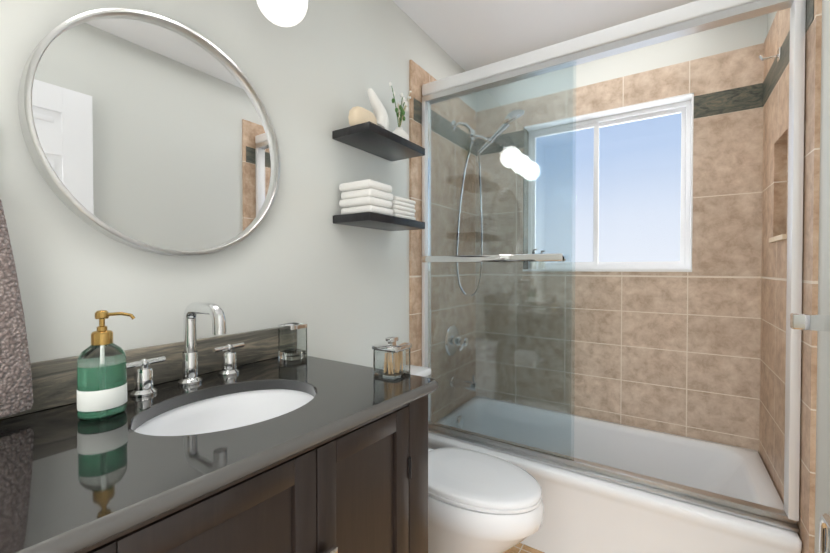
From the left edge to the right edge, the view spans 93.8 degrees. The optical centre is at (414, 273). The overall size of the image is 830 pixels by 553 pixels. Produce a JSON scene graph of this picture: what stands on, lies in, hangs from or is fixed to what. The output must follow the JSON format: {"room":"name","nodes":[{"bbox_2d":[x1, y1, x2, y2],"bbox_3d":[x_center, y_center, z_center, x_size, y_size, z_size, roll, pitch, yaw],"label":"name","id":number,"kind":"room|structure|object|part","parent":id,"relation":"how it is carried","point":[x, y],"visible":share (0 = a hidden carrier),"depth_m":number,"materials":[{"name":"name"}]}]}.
{"room":"bathroom","nodes":[
{"label":"bathroom","id":0,"kind":"room"},
{"bbox_2d":[0,0,474,366],"bbox_3d":[-0.490,-0.041,1.327,0.120,2.420,3.290,1,1,33],"label":"wall","id":1,"kind":"structure","parent":0,"point":[313,76],"depth_m":1.26,"materials":[{"name":"white paint"}]},
{"bbox_2d":[0,199,32,417],"bbox_3d":[-0.819,-0.013,0.636,0.082,0.547,0.273,1,1,33],"label":"towel","id":2,"kind":"object","parent":1,"relation":"attached to","point":[16,392],"visible":0.92,"depth_m":0.71,"materials":[{"name":"grey fabric"}]},
{"bbox_2d":[18,8,279,255],"bbox_3d":[-0.603,-0.338,0.997,0.043,0.584,0.584,1,1,33],"label":"round mirror","id":3,"kind":"object","parent":1,"relation":"attached to","point":[148,131],"visible":1,"depth_m":0.94,"materials":[{"name":"silver metal"}]},
{"bbox_2d":[256,0,307,26],"bbox_3d":[-0.535,-0.849,0.945,0.206,0.253,0.606,1,1,33],"label":"light","id":4,"kind":"object","parent":1,"relation":"attached to","point":[286,13],"visible":1,"depth_m":1.10,"materials":[{"name":"white glass"}]},
{"bbox_2d":[332,121,424,161],"bbox_3d":[-0.135,-0.527,1.581,0.182,0.030,0.375,1,1,33],"label":"shelf","id":5,"kind":"object","parent":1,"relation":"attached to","point":[373,139],"visible":1,"depth_m":1.51,"materials":[{"name":"black wood"}]},
{"bbox_2d":[348,88,388,129],"bbox_3d":[-0.176,-0.631,1.506,0.070,0.178,0.209,1,1,33],"label":"decorative sculpture","id":6,"kind":"object","parent":5,"relation":"on","point":[360,115],"visible":0.69,"depth_m":1.50,"materials":[{"name":"beige ceramic"}]},
{"bbox_2d":[389,82,411,139],"bbox_3d":[-0.057,-0.679,1.686,0.088,0.271,0.128,1,1,33],"label":"decorative vase","id":7,"kind":"object","parent":5,"relation":"on","point":[399,130],"visible":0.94,"depth_m":1.67,"materials":[{"name":"white ceramic"}]},
{"bbox_2d":[333,212,424,230],"bbox_3d":[-0.135,-0.207,1.585,0.182,0.030,0.375,1,1,33],"label":"shelf","id":8,"kind":"object","parent":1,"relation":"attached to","point":[371,220],"visible":1,"depth_m":1.48,"materials":[{"name":"black wood"}]},
{"bbox_2d":[339,179,415,219],"bbox_3d":[-0.142,-0.283,1.567,0.155,0.122,0.317,1,1,33],"label":"towel stack","id":9,"kind":"object","parent":8,"relation":"on","point":[367,195],"visible":0.94,"depth_m":1.46,"materials":[{"name":"white fabric"}]},
{"bbox_2d":[409,60,475,421],"bbox_3d":[0.190,0.052,2.243,0.014,2.210,0.775,1,1,33],"label":"tile","id":10,"kind":"structure","parent":1,"relation":"attached to","point":[419,76],"depth_m":2.17,"materials":[{"name":"tile"}]},
{"bbox_2d":[444,325,467,355],"bbox_3d":[0.256,0.392,2.247,0.098,0.176,0.176,1,1,33],"label":"shower valve","id":11,"kind":"object","parent":10,"relation":"attached to","point":[453,339],"depth_m":2.23,"materials":[{"name":"silver metal"}]},
{"bbox_2d":[450,374,478,390],"bbox_3d":[0.285,0.621,2.239,0.158,0.095,0.068,1,1,33],"label":"tub spout","id":12,"kind":"object","parent":10,"relation":"attached to","point":[464,384],"depth_m":2.21,"materials":[{"name":"silver metal"}]},
{"bbox_2d":[451,110,524,296],"bbox_3d":[0.421,-0.384,2.209,0.403,1.038,0.158,1,1,33],"label":"shower head","id":13,"kind":"object","parent":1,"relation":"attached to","point":[497,132],"depth_m":2.21},
{"bbox_2d":[422,0,805,531],"bbox_3d":[0.639,-0.071,1.625,1.411,1.770,0.064,1,1,33],"label":"shower door frame","id":14,"kind":"object","parent":1,"relation":"attached to","point":[697,16],"visible":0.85,"depth_m":1.38,"materials":[{"name":"silver metal"}]},
{"bbox_2d":[429,65,572,456],"bbox_3d":[0.368,-0.057,1.819,0.696,1.660,0.008,1,1,33],"label":"door glass","id":15,"kind":"object","parent":14,"relation":"in","point":[569,265],"depth_m":1.80,"materials":[{"name":"clear glass"}]},
{"bbox_2d":[422,253,565,261],"bbox_3d":[0.348,-0.069,1.802,0.670,0.032,0.127,1,1,33],"label":"towel rail","id":16,"kind":"object","parent":15,"relation":"attached to","point":[510,257],"visible":0.92,"depth_m":1.71,"materials":[{"name":"silver metal"}]},
{"bbox_2d":[503,543,544,552],"bbox_3d":[0.163,1.205,0.916,1.680,0.060,3.290,1,1,33],"label":"floor","id":17,"kind":"structure","parent":0,"point":[520,548],"depth_m":1.63,"materials":[{"name":"tile"}]},
{"bbox_2d":[0,302,438,552],"bbox_3d":[-0.365,0.623,0.877,0.586,1.105,0.930,1,1,33],"label":"bathroom vanity","id":18,"kind":"object","parent":17,"relation":"on","point":[248,442],"visible":0.92,"depth_m":0.73,"materials":[{"name":"brown wood"}]},
{"bbox_2d":[77,310,134,421],"bbox_3d":[-0.607,0.174,0.759,0.077,0.205,0.084,1,1,33],"label":"soap dispenser","id":19,"kind":"object","parent":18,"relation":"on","point":[102,377],"visible":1,"depth_m":0.73,"materials":[{"name":"green glass"}]},
{"bbox_2d":[120,302,244,397],"bbox_3d":[-0.512,0.172,0.938,0.172,0.204,0.293,1,1,33],"label":"faucet","id":20,"kind":"object","parent":18,"relation":"on","point":[191,385],"depth_m":0.95,"materials":[{"name":"silver metal"}]},
{"bbox_3d":[-0.288,0.686,0.583,0.064,0.716,0.356,1,1,33],"label":"door","id":21,"kind":"part","parent":18,"relation":"part of","materials":[{"name":"brown wood"}]},
{"bbox_2d":[278,322,307,360],"bbox_3d":[-0.390,0.216,1.241,0.068,0.108,0.068,1,1,33],"label":"glass tumbler","id":22,"kind":"object","parent":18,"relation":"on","point":[292,341],"visible":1,"depth_m":1.22,"materials":[{"name":"clear glass"}]},
{"bbox_3d":[-0.104,0.683,0.841,0.046,0.716,0.291,1,1,33],"label":"door","id":23,"kind":"part","parent":18,"relation":"part of","materials":[{"name":"brown wood"}]},
{"bbox_2d":[372,336,411,379],"bbox_3d":[-0.062,0.222,1.044,0.078,0.102,0.078,1,1,33],"label":"cotton swab jar","id":24,"kind":"object","parent":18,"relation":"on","point":[391,357],"visible":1,"depth_m":1.02,"materials":[{"name":"clear glass"}]},
{"bbox_2d":[410,365,543,552],"bbox_3d":[0.134,0.792,1.518,0.720,0.749,0.361,1,1,33],"label":"toilet","id":25,"kind":"object","parent":17,"relation":"on","point":[479,502],"visible":0.42,"depth_m":1.33,"materials":[{"name":"white ceramic"}]},
{"bbox_3d":[0.219,0.763,1.462,0.505,0.040,0.347,1,1,33],"label":"seat","id":26,"kind":"part","parent":25,"relation":"part of","materials":[{"name":"white plastic"}]},
{"bbox_2d":[428,396,801,552],"bbox_3d":[0.795,0.987,1.878,1.411,0.349,0.714,1,1,33],"label":"bathtub","id":27,"kind":"object","parent":17,"relation":"on","point":[583,513],"visible":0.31,"depth_m":1.60,"materials":[{"name":"white ceramic"}]},
{"bbox_2d":[392,0,696,70],"bbox_3d":[0.163,-1.275,0.883,1.680,0.060,3.290,1,1,33],"label":"ceiling","id":28,"kind":"structure","parent":0,"point":[466,35],"depth_m":1.93,"materials":[{"name":"white paint"}]},
{"bbox_2d":[475,14,766,111],"bbox_3d":[1.037,-0.053,2.233,1.680,2.420,0.140,1,1,33],"label":"wall","id":29,"kind":"structure","parent":0,"point":[732,36],"depth_m":2.02,"materials":[{"name":"white paint"}]},
{"bbox_2d":[528,100,690,268],"bbox_3d":[1.075,-0.456,2.235,0.832,0.861,0.055,1,1,33],"label":"window","id":30,"kind":"structure","parent":29,"relation":"in","point":[683,109],"depth_m":2.17,"materials":[{"name":"white plastic"}]},
{"bbox_2d":[530,249,544,268],"bbox_3d":[0.751,-0.088,2.378,0.090,0.122,0.038,1,1,33],"label":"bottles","id":31,"kind":"object","parent":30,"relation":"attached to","point":[541,264],"depth_m":2.37,"materials":[{"name":"white"}]},
{"bbox_2d":[476,43,763,451],"bbox_3d":[1.022,0.053,2.211,1.440,2.210,0.116,1,1,33],"label":"tiled wall","id":32,"kind":"structure","parent":29,"relation":"attached to","point":[674,351],"depth_m":1.98,"materials":[{"name":"tile"}]},
{"bbox_2d":[767,0,829,552],"bbox_3d":[0.815,-0.029,0.471,0.120,2.420,3.290,1,1,33],"label":"wall","id":33,"kind":"structure","parent":0,"point":[822,491],"depth_m":1.09,"materials":[{"name":"paint tile"},{"name":"grout"}]},
{"bbox_2d":[759,0,821,552],"bbox_3d":[1.414,0.063,1.440,0.109,2.210,0.775,1,1,33],"label":"tiled wall","id":34,"kind":"structure","parent":33,"relation":"attached to","point":[774,257],"depth_m":1.43,"materials":[{"name":"beige ceramic"}]},
{"bbox_2d":[759,47,780,62],"bbox_3d":[1.375,-0.841,1.507,0.063,0.045,0.035,1,1,33],"label":"robe hook","id":35,"kind":"object","parent":34,"relation":"attached to","point":[777,56],"visible":0.96,"depth_m":1.50,"materials":[{"name":"silver metal"}]},
{"bbox_2d":[790,313,829,331],"bbox_3d":[1.016,0.124,0.981,0.095,0.070,0.080,1,1,33],"label":"towel rail","id":36,"kind":"object","parent":33,"relation":"attached to","point":[813,322],"visible":1,"depth_m":0.98,"materials":[{"name":"silver metal"}]},
{"bbox_2d":[819,513,829,552],"bbox_3d":[0.860,0.793,0.721,0.060,0.475,0.463,1,1,33],"label":"rail","id":37,"kind":"object","parent":33,"relation":"attached to","point":[824,534],"visible":1,"depth_m":0.90,"materials":[{"name":"silver metal"}]},
{"label":"outside","id":38,"kind":"structure","parent":0,"visible":0},
{"bbox_2d":[536,113,680,265],"bbox_3d":[1.901,-0.859,3.485,6.500,6.000,0.001,1,1,33],"label":"sky","id":39,"kind":"structure","parent":38,"point":[659,227],"depth_m":3.51,"materials":[{"name":"blue"}]}
]}

